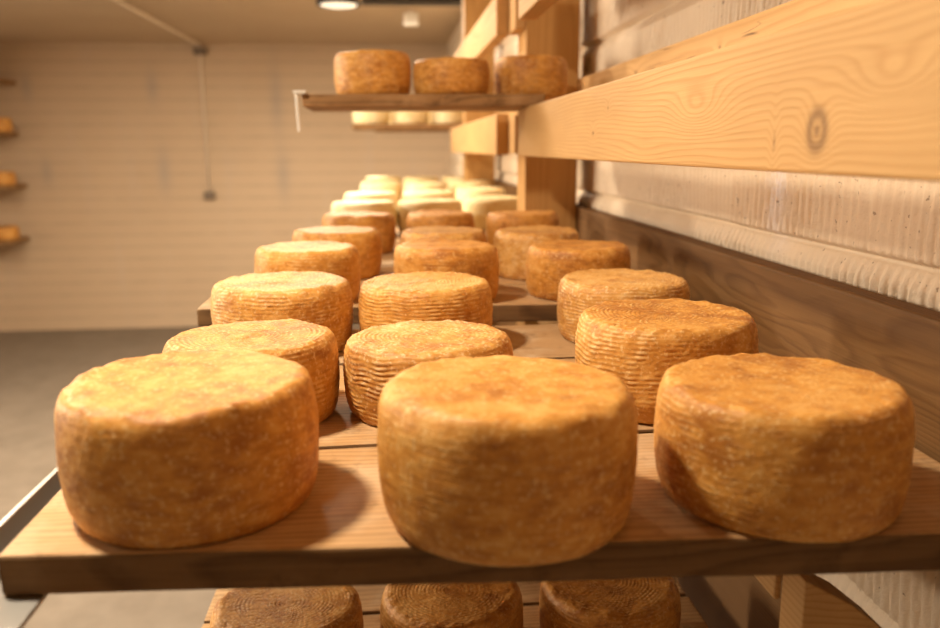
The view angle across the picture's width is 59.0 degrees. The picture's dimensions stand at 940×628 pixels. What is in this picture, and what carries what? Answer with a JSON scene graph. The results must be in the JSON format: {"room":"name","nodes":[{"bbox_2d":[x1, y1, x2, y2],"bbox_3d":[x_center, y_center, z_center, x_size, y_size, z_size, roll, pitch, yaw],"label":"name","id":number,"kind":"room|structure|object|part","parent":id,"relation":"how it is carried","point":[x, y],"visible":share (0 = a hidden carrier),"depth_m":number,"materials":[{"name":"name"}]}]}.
{"room":"cheese aging room","nodes":[
{"label":"cheese aging room","id":0,"kind":"room"},
{"bbox_2d":[0,324,359,627],"bbox_3d":[-2.424,1.270,2.479,6.165,0.100,11.400,-1,11,-5],"label":"floor","id":1,"kind":"structure","parent":0,"point":[36,366],"depth_m":5.06,"materials":[{"name":"concrete"}]},
{"bbox_2d":[451,0,939,627],"bbox_3d":[0.203,-0.106,2.405,0.244,2.600,5.900,-1,11,-5],"label":"rack","id":2,"kind":"object","parent":1,"relation":"on","point":[851,88],"visible":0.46,"depth_m":0.93,"materials":[{"name":"brown wood"}]},
{"bbox_2d":[197,284,556,325],"bbox_3d":[-0.046,-0.018,1.483,0.833,0.030,0.222,-1,11,-5],"label":"shelf board","id":3,"kind":"object","parent":2,"relation":"attached to","point":[512,303],"visible":0.12,"depth_m":1.40,"materials":[{"name":"brown wood"}]},
{"bbox_2d":[254,240,360,301],"bbox_3d":[-0.279,-0.071,1.431,0.180,0.096,0.178,-6,13,-28],"label":"cheese","id":4,"kind":"object","parent":3,"relation":"on","point":[337,258],"visible":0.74,"depth_m":1.37,"materials":[{"name":"food"}]},
{"bbox_2d":[394,239,498,299],"bbox_3d":[-0.041,-0.075,1.446,0.185,0.097,0.186,-6,12,-24],"label":"cheese","id":5,"kind":"object","parent":3,"relation":"on","point":[474,258],"visible":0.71,"depth_m":1.37,"materials":[{"name":"orange food"}]},
{"bbox_2d":[526,239,630,300],"bbox_3d":[0.192,-0.080,1.477,0.184,0.091,0.186,-5,12,-20],"label":"cheese","id":6,"kind":"object","parent":3,"relation":"on","point":[548,262],"visible":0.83,"depth_m":1.41,"materials":[{"name":"orange food"}]},
{"bbox_2d":[381,245,396,264],"bbox_3d":[-0.024,-0.140,2.091,0.672,0.030,0.401,-1,11,-5],"label":"shelf board","id":7,"kind":"object","parent":2,"relation":"on","point":[387,258],"visible":0.02,"depth_m":1.98,"materials":[{"name":"brown wood"}]},
{"bbox_2d":[322,211,395,253],"bbox_3d":[-0.281,-0.208,2.107,0.186,0.099,0.188,3,12,17],"label":"cheese","id":8,"kind":"object","parent":7,"relation":"on","point":[384,222],"visible":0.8,"depth_m":2.04,"materials":[{"name":"orange food"}]},
{"bbox_2d":[406,210,474,228],"bbox_3d":[-0.077,-0.215,2.142,0.177,0.097,0.180,-5,12,-24],"label":"cheese","id":9,"kind":"object","parent":7,"relation":"on","point":[419,218],"visible":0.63,"depth_m":2.07,"materials":[{"name":"orange food"}]},
{"bbox_2d":[486,210,558,244],"bbox_3d":[0.135,-0.213,2.123,0.185,0.098,0.184,7,13,32],"label":"cheese","id":10,"kind":"object","parent":7,"relation":"on","point":[497,220],"visible":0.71,"depth_m":2.05,"materials":[{"name":"orange food"}]},
{"bbox_2d":[352,124,462,130],"bbox_3d":[-0.308,-0.989,4.392,0.617,0.028,0.302,-1,11,-5],"label":"shelf board","id":11,"kind":"object","parent":2,"relation":"on","point":[357,127],"visible":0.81,"depth_m":4.25,"materials":[{"name":"brown wood"}]},
{"bbox_2d":[352,112,389,123],"bbox_3d":[-0.519,-1.044,4.351,0.198,0.100,0.198,-1,11,-2],"label":"cheese","id":12,"kind":"object","parent":11,"relation":"on","point":[357,117],"visible":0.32,"depth_m":4.27,"materials":[{"name":"beige food"}]},
{"bbox_2d":[391,112,428,123],"bbox_3d":[-0.315,-1.049,4.369,0.197,0.099,0.198,-3,12,-14],"label":"cheese","id":13,"kind":"object","parent":11,"relation":"on","point":[397,117],"visible":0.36,"depth_m":4.29,"materials":[{"name":"beige food"}]},
{"bbox_2d":[431,112,462,123],"bbox_3d":[-0.108,-1.054,4.389,0.199,0.100,0.198,5,12,25],"label":"cheese","id":14,"kind":"object","parent":11,"relation":"on","point":[436,117],"visible":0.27,"depth_m":4.31,"materials":[{"name":"beige food"}]},
{"bbox_2d":[375,130,450,131],"bbox_3d":[-0.337,-1.090,4.897,0.448,0.028,0.451,-1,11,-5],"label":"shelf board","id":15,"kind":"object","parent":2,"relation":"on","point":[377,130],"visible":0.41,"depth_m":4.79,"materials":[{"name":"brown wood"}]},
{"bbox_2d":[428,112,431,123],"bbox_3d":[-0.230,-1.155,4.889,0.198,0.100,0.198,-5,12,-21],"label":"cheese","id":16,"kind":"object","parent":15,"relation":"on","point":[429,121],"visible":0.03,"depth_m":4.79,"materials":[{"name":"food"}]},
{"bbox_2d":[300,94,544,111],"bbox_3d":[-0.117,-0.519,2.046,0.566,0.028,0.295,-1,11,-5],"label":"shelf board","id":17,"kind":"object","parent":2,"relation":"on","point":[314,102],"visible":0.89,"depth_m":1.91,"materials":[{"name":"brown wood"}]},
{"bbox_2d":[293,91,306,130],"bbox_3d":[-0.384,-0.460,1.885,0.028,0.089,0.037,-1,11,-5],"label":"tie","id":18,"kind":"object","parent":17,"relation":"hanging from","point":[296,93],"visible":1,"depth_m":1.87,"materials":[{"name":"white plastic"}]},
{"bbox_2d":[334,49,410,93],"bbox_3d":[-0.232,-0.572,1.983,0.183,0.101,0.182,11,16,44],"label":"cheese","id":19,"kind":"object","parent":17,"relation":"on","point":[362,71],"visible":0.87,"depth_m":1.91,"materials":[{"name":"orange food"}]},
{"bbox_2d":[413,57,489,93],"bbox_3d":[-0.045,-0.567,1.993,0.184,0.086,0.184,-1,11,-6],"label":"cheese","id":20,"kind":"object","parent":17,"relation":"on","point":[442,75],"visible":0.93,"depth_m":1.92,"materials":[{"name":"orange food"}]},
{"bbox_2d":[494,54,567,98],"bbox_3d":[0.150,-0.587,2.063,0.182,0.095,0.186,3,12,18],"label":"cheese","id":21,"kind":"object","parent":17,"relation":"on","point":[547,75],"visible":0.95,"depth_m":1.99,"materials":[{"name":"orange food"}]},
{"bbox_2d":[396,227,485,238],"bbox_3d":[-0.082,-0.253,2.654,0.677,0.030,0.426,-1,11,-5],"label":"shelf board","id":22,"kind":"object","parent":2,"relation":"attached to","point":[398,234],"visible":0.02,"depth_m":2.56,"materials":[{"name":"brown wood"}]},
{"bbox_2d":[331,200,396,226],"bbox_3d":[-0.321,-0.292,2.521,0.200,0.102,0.198,5,13,26],"label":"cheese","id":23,"kind":"object","parent":22,"relation":"on","point":[383,206],"visible":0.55,"depth_m":2.45,"materials":[{"name":"beige food"}]},
{"bbox_2d":[397,198,461,232],"bbox_3d":[-0.125,-0.303,2.570,0.204,0.102,0.204,-6,13,-25],"label":"cheese","id":24,"kind":"object","parent":22,"relation":"on","point":[404,207],"visible":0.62,"depth_m":2.49,"materials":[{"name":"beige food"}]},
{"bbox_2d":[464,195,516,229],"bbox_3d":[0.080,-0.332,2.707,0.200,0.102,0.201,1,11,7],"label":"cheese","id":25,"kind":"object","parent":22,"relation":"on","point":[480,207],"visible":0.66,"depth_m":2.62,"materials":[{"name":"beige food"}]},
{"bbox_2d":[360,265,525,287],"bbox_3d":[-0.008,-0.071,1.746,0.707,0.030,0.295,-1,11,-5],"label":"shelf board","id":26,"kind":"object","parent":2,"relation":"on","point":[385,269],"visible":0.03,"depth_m":1.67,"materials":[{"name":"brown wood"}]},
{"bbox_2d":[292,226,381,278],"bbox_3d":[-0.273,-0.128,1.711,0.183,0.098,0.180,-2,11,-7],"label":"cheese","id":27,"kind":"object","parent":26,"relation":"on","point":[367,240],"visible":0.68,"depth_m":1.66,"materials":[{"name":"orange food"}]},
{"bbox_2d":[400,226,486,243],"bbox_3d":[-0.054,-0.127,1.702,0.181,0.096,0.182,-3,12,-14],"label":"cheese","id":28,"kind":"object","parent":26,"relation":"on","point":[423,232],"visible":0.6,"depth_m":1.65,"materials":[{"name":"orange food"}]},
{"bbox_2d":[493,225,579,280],"bbox_3d":[0.136,-0.127,1.700,0.177,0.096,0.176,2,12,13],"label":"cheese","id":29,"kind":"object","parent":26,"relation":"on","point":[512,244],"visible":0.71,"depth_m":1.64,"materials":[{"name":"orange food"}]},
{"bbox_2d":[204,577,685,623],"bbox_3d":[-0.041,0.447,1.423,0.759,0.026,0.251,-1,11,-5],"label":"shelf board","id":30,"kind":"object","parent":2,"relation":"on","point":[370,596],"visible":0.08,"depth_m":1.33,"materials":[{"name":"brown wood"}]},
{"bbox_2d":[202,597,707,627],"bbox_3d":[-0.016,0.496,1.176,0.759,0.026,0.248,-1,11,-5],"label":"shelf board","id":31,"kind":"object","parent":2,"relation":"on","point":[690,617],"visible":0.27,"depth_m":1.27,"materials":[{"name":"brown wood"}]},
{"bbox_2d":[209,586,363,627],"bbox_3d":[-0.251,0.439,1.139,0.206,0.103,0.204,-9,14,-38],"label":"cheese","id":32,"kind":"object","parent":31,"relation":"on","point":[327,606],"visible":0.84,"depth_m":1.11,"materials":[{"name":"brown food"}]},
{"bbox_2d":[380,582,523,627],"bbox_3d":[-0.026,0.431,1.170,0.202,0.103,0.202,-10,15,-40],"label":"cheese","id":33,"kind":"object","parent":31,"relation":"on","point":[490,604],"visible":0.7,"depth_m":1.12,"materials":[{"name":"brown food"}]},
{"bbox_2d":[539,577,680,627],"bbox_3d":[0.199,0.426,1.191,0.200,0.103,0.201,-8,13,-32],"label":"cheese","id":34,"kind":"object","parent":31,"relation":"on","point":[652,602],"visible":0.7,"depth_m":1.13,"materials":[{"name":"brown food"}]},
{"bbox_2d":[338,324,574,364],"bbox_3d":[-0.009,0.058,1.269,0.800,0.032,0.221,-1,11,-5],"label":"shelf board","id":35,"kind":"object","parent":2,"relation":"on","point":[530,341],"visible":0.07,"depth_m":1.26,"materials":[{"name":"brown wood"}]},
{"bbox_2d":[210,271,352,351],"bbox_3d":[-0.275,0.000,1.220,0.202,0.103,0.201,1,11,5],"label":"cheese","id":36,"kind":"object","parent":35,"relation":"on","point":[324,299],"visible":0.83,"depth_m":1.15,"materials":[{"name":"orange food"}]},
{"bbox_2d":[358,271,492,330],"bbox_3d":[-0.065,-0.002,1.233,0.197,0.099,0.200,-10,15,-39],"label":"cheese","id":37,"kind":"object","parent":35,"relation":"on","point":[394,298],"visible":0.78,"depth_m":1.16,"materials":[{"name":"orange food"}]},
{"bbox_2d":[557,268,689,342],"bbox_3d":[0.235,-0.011,1.282,0.200,0.095,0.203,-4,12,-17],"label":"cheese","id":38,"kind":"object","parent":35,"relation":"on","point":[580,290],"visible":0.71,"depth_m":1.23,"materials":[{"name":"orange food"}]},
{"bbox_2d":[0,433,939,594],"bbox_3d":[0.044,0.166,0.729,0.800,0.032,0.261,-1,11,-5],"label":"shelf board","id":39,"kind":"object","parent":2,"relation":"attached to","point":[343,533],"visible":0.42,"depth_m":0.63,"materials":[{"name":"brown wood"}]},
{"bbox_2d":[54,350,318,548],"bbox_3d":[-0.231,0.102,0.692,0.206,0.109,0.206,-1,11,-3],"label":"cheese","id":40,"kind":"object","parent":39,"relation":"on","point":[175,448],"visible":1,"depth_m":0.61,"materials":[{"name":"orange food"}]},
{"bbox_2d":[377,355,637,566],"bbox_3d":[0.030,0.106,0.660,0.205,0.111,0.203,-2,11,-8],"label":"cheese","id":41,"kind":"object","parent":39,"relation":"on","point":[497,460],"visible":1,"depth_m":0.58,"materials":[{"name":"orange food"}]},
{"bbox_2d":[654,353,915,542],"bbox_3d":[0.257,0.103,0.694,0.202,0.102,0.202,1,11,8],"label":"cheese","id":42,"kind":"object","parent":39,"relation":"on","point":[764,445],"visible":1,"depth_m":0.62,"materials":[{"name":"orange food"}]},
{"bbox_3d":[0.045,-0.466,4.203,0.146,2.600,0.140,-1,11,-5],"label":"post","id":43,"kind":"part","parent":2,"relation":"part of","materials":[{"name":"brown wood"}]},
{"bbox_2d":[319,358,653,449],"bbox_3d":[0.018,0.112,0.997,0.801,0.032,0.324,-1,11,-5],"label":"shelf board","id":44,"kind":"object","parent":2,"relation":"attached to","point":[342,429],"visible":0.02,"depth_m":0.87,"materials":[{"name":"brown wood"}]},
{"bbox_2d":[0,326,204,627],"bbox_3d":[-0.385,0.104,1.059,0.054,0.037,2.500,-1,11,-5],"label":"steel rail","id":45,"kind":"object","parent":44,"relation":"attached to","point":[16,611],"visible":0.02,"depth_m":0.67,"materials":[{"name":"grey metal"}]},
{"bbox_2d":[162,319,339,422],"bbox_3d":[-0.239,0.066,0.913,0.196,0.093,0.197,2,12,13],"label":"cheese","id":46,"kind":"object","parent":44,"relation":"on","point":[314,347],"visible":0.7,"depth_m":0.89,"materials":[{"name":"orange food"}]},
{"bbox_2d":[343,320,512,425],"bbox_3d":[-0.047,0.063,0.939,0.190,0.086,0.194,6,13,30],"label":"cheese","id":47,"kind":"object","parent":44,"relation":"on","point":[374,355],"visible":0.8,"depth_m":0.88,"materials":[{"name":"orange food"}]},
{"bbox_2d":[575,298,758,424],"bbox_3d":[0.222,0.049,0.950,0.205,0.108,0.201,6,13,29],"label":"cheese","id":48,"kind":"object","parent":44,"relation":"on","point":[637,342],"visible":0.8,"depth_m":0.88,"materials":[{"name":"orange food"}]},
{"bbox_3d":[0.218,-0.107,2.407,0.146,2.600,0.140,-1,11,-5],"label":"post","id":49,"kind":"part","parent":2,"relation":"part of","materials":[{"name":"brown wood"}]},
{"bbox_3d":[-0.252,-0.649,4.635,0.638,0.030,0.552,-1,11,-5],"label":"shelf board","id":50,"kind":"object","parent":2,"relation":"attached to","visible":0},
{"bbox_2d":[365,176,401,185],"bbox_3d":[-0.488,-0.724,4.675,0.202,0.102,0.203,8,14,36],"label":"cheese","id":51,"kind":"object","parent":50,"relation":"on","point":[371,178],"visible":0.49,"depth_m":4.59,"materials":[{"name":"beige food"}]},
{"bbox_2d":[403,176,438,191],"bbox_3d":[-0.272,-0.711,4.607,0.201,0.102,0.204,0,11,-1],"label":"cheese","id":52,"kind":"object","parent":50,"relation":"on","point":[408,179],"visible":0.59,"depth_m":4.53,"materials":[{"name":"beige food"}]},
{"bbox_2d":[441,176,462,189],"bbox_3d":[-0.062,-0.717,4.631,0.202,0.101,0.203,1,11,6],"label":"cheese","id":53,"kind":"object","parent":50,"relation":"on","point":[447,179],"visible":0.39,"depth_m":4.55,"materials":[{"name":"beige food"}]},
{"bbox_3d":[-0.125,-0.353,3.158,0.667,0.030,0.595,-1,11,-5],"label":"shelf board","id":54,"kind":"object","parent":2,"relation":"on","visible":0},
{"bbox_2d":[343,191,397,208],"bbox_3d":[-0.360,-0.392,3.018,0.198,0.102,0.198,-4,12,-16],"label":"cheese","id":55,"kind":"object","parent":54,"relation":"on","point":[362,195],"visible":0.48,"depth_m":2.94,"materials":[{"name":"beige food"}]},
{"bbox_2d":[402,190,455,199],"bbox_3d":[-0.153,-0.408,3.095,0.207,0.102,0.206,-8,14,-33],"label":"cheese","id":56,"kind":"object","parent":54,"relation":"on","point":[416,194],"visible":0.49,"depth_m":3.01,"materials":[{"name":"beige food"}]},
{"bbox_2d":[455,187,504,210],"bbox_3d":[0.041,-0.455,3.323,0.199,0.102,0.200,-1,11,-6],"label":"cheese","id":57,"kind":"object","parent":54,"relation":"on","point":[461,194],"visible":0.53,"depth_m":3.25,"materials":[{"name":"beige food"}]},
{"bbox_3d":[-0.182,-0.504,3.908,0.637,0.030,0.364,-1,11,-5],"label":"shelf board","id":58,"kind":"object","parent":2,"relation":"attached to","visible":0},
{"bbox_2d":[360,181,401,201],"bbox_3d":[-0.427,-0.584,3.981,0.200,0.101,0.200,-1,11,-4],"label":"cheese","id":59,"kind":"object","parent":58,"relation":"on","point":[392,186],"visible":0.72,"depth_m":3.90,"materials":[{"name":"beige food"}]},
{"bbox_2d":[404,182,446,191],"bbox_3d":[-0.207,-0.561,3.861,0.199,0.101,0.201,-7,13,-29],"label":"cheese","id":60,"kind":"object","parent":58,"relation":"on","point":[411,186],"visible":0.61,"depth_m":3.78,"materials":[{"name":"beige food"}]},
{"bbox_2d":[449,180,489,192],"bbox_3d":[-0.002,-0.588,3.985,0.199,0.102,0.197,2,12,10],"label":"cheese","id":61,"kind":"object","parent":58,"relation":"on","point":[453,185],"visible":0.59,"depth_m":3.91,"materials":[{"name":"beige food"}]},
{"bbox_3d":[-4.644,-1.050,7.245,0.165,2.600,0.530,-1,11,-5],"label":"rack","id":62,"kind":"object","parent":1,"relation":"on","visible":0},
{"bbox_2d":[0,78,15,84],"bbox_3d":[-4.307,-1.999,7.124,0.614,0.035,0.421,-1,11,-5],"label":"shelf board","id":63,"kind":"object","parent":62,"relation":"on","point":[2,81],"visible":1,"depth_m":7.21,"materials":[{"name":"brown wood"}]},
{"bbox_2d":[0,132,17,135],"bbox_3d":[-4.320,-1.563,7.210,0.584,0.035,0.423,-1,11,-5],"label":"shelf board","id":64,"kind":"object","parent":62,"relation":"on","point":[1,133],"visible":0.92,"depth_m":7.26,"materials":[{"name":"brown wood"}]},
{"bbox_2d":[0,117,12,131],"bbox_3d":[-4.062,-1.627,7.135,0.231,0.117,0.228,-4,12,-19],"label":"cheese","id":65,"kind":"object","parent":64,"relation":"on","point":[6,125],"visible":1,"depth_m":7.09,"materials":[{"name":"orange food"}]},
{"bbox_2d":[0,184,26,189],"bbox_3d":[-4.302,-1.117,7.301,0.613,0.035,0.423,-1,11,-5],"label":"shelf board","id":66,"kind":"object","parent":62,"relation":"on","point":[17,186],"visible":0.83,"depth_m":7.26,"materials":[{"name":"brown wood"}]},
{"bbox_2d":[0,171,15,185],"bbox_3d":[-4.080,-1.181,7.223,0.231,0.118,0.228,7,13,32],"label":"cheese","id":67,"kind":"object","parent":66,"relation":"on","point":[6,177],"visible":1,"depth_m":7.16,"materials":[{"name":"orange food"}]},
{"bbox_2d":[0,236,29,244],"bbox_3d":[-4.315,-0.651,7.392,0.584,0.035,0.423,-1,11,-5],"label":"shelf board","id":68,"kind":"object","parent":62,"relation":"on","point":[22,238],"visible":0.74,"depth_m":7.34,"materials":[{"name":"brown wood"}]},
{"bbox_2d":[0,225,19,240],"bbox_3d":[-4.098,-0.715,7.314,0.230,0.119,0.230,5,13,26],"label":"cheese","id":69,"kind":"object","parent":68,"relation":"on","point":[8,232],"visible":1,"depth_m":7.24,"materials":[{"name":"orange food"}]},
{"bbox_2d":[0,42,449,330],"bbox_3d":[-2.963,-1.157,7.729,6.165,2.600,0.100,-1,11,-5],"label":"wall","id":70,"kind":"structure","parent":0,"point":[108,149],"depth_m":7.68,"materials":[{"name":"beige paint"}]},
{"bbox_2d":[0,0,461,44],"bbox_3d":[-2.439,-1.377,1.948,6.165,0.100,11.400,-1,11,-5],"label":"ceiling","id":71,"kind":"structure","parent":0,"point":[21,21],"depth_m":6.22,"materials":[{"name":"paint"}]},
{"bbox_2d":[113,0,214,199],"bbox_3d":[-2.192,-1.263,5.170,0.110,1.388,5.000,-1,11,-5],"label":"conduit","id":72,"kind":"object","parent":71,"relation":"attached to","point":[199,50],"visible":1,"depth_m":7.48,"materials":[{"name":"beige metal"}]},
{"bbox_2d":[316,0,360,8],"bbox_3d":[-0.826,-1.959,5.214,0.280,0.060,0.280,-1,11,-5],"label":"ceiling lamp","id":73,"kind":"object","parent":71,"relation":"attached to","point":[330,4],"visible":1,"depth_m":5.16,"materials":[{"name":"grey paint"}]},
{"bbox_2d":[320,2,356,8],"bbox_3d":[-0.826,-1.938,5.218,0.234,0.016,0.234,-1,11,-5],"label":"diffuser","id":74,"kind":"object","parent":73,"relation":"attached to","point":[330,5],"depth_m":5.17,"materials":[{"name":"white plastic"}]},
{"bbox_2d":[404,9,417,25],"bbox_3d":[-0.405,-2.034,5.700,0.100,0.108,0.060,-1,11,-5],"label":"sensor","id":75,"kind":"object","parent":71,"relation":"attached to","point":[410,19],"visible":1,"depth_m":5.67,"materials":[{"name":"white plastic"}]},
{"bbox_2d":[361,0,461,6],"bbox_3d":[-0.333,-1.922,5.053,0.650,0.074,0.120,-1,11,-5],"label":"cable tray","id":76,"kind":"object","parent":71,"relation":"attached to","point":[454,3],"visible":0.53,"depth_m":5.02,"materials":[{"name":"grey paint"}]},
{"bbox_2d":[447,0,939,627],"bbox_3d":[0.331,-0.119,2.466,0.034,2.600,11.200,-1,11,-5],"label":"wall","id":77,"kind":"structure","parent":0,"point":[881,236],"depth_m":1.19,"materials":[{"name":"white paint"}]}
]}

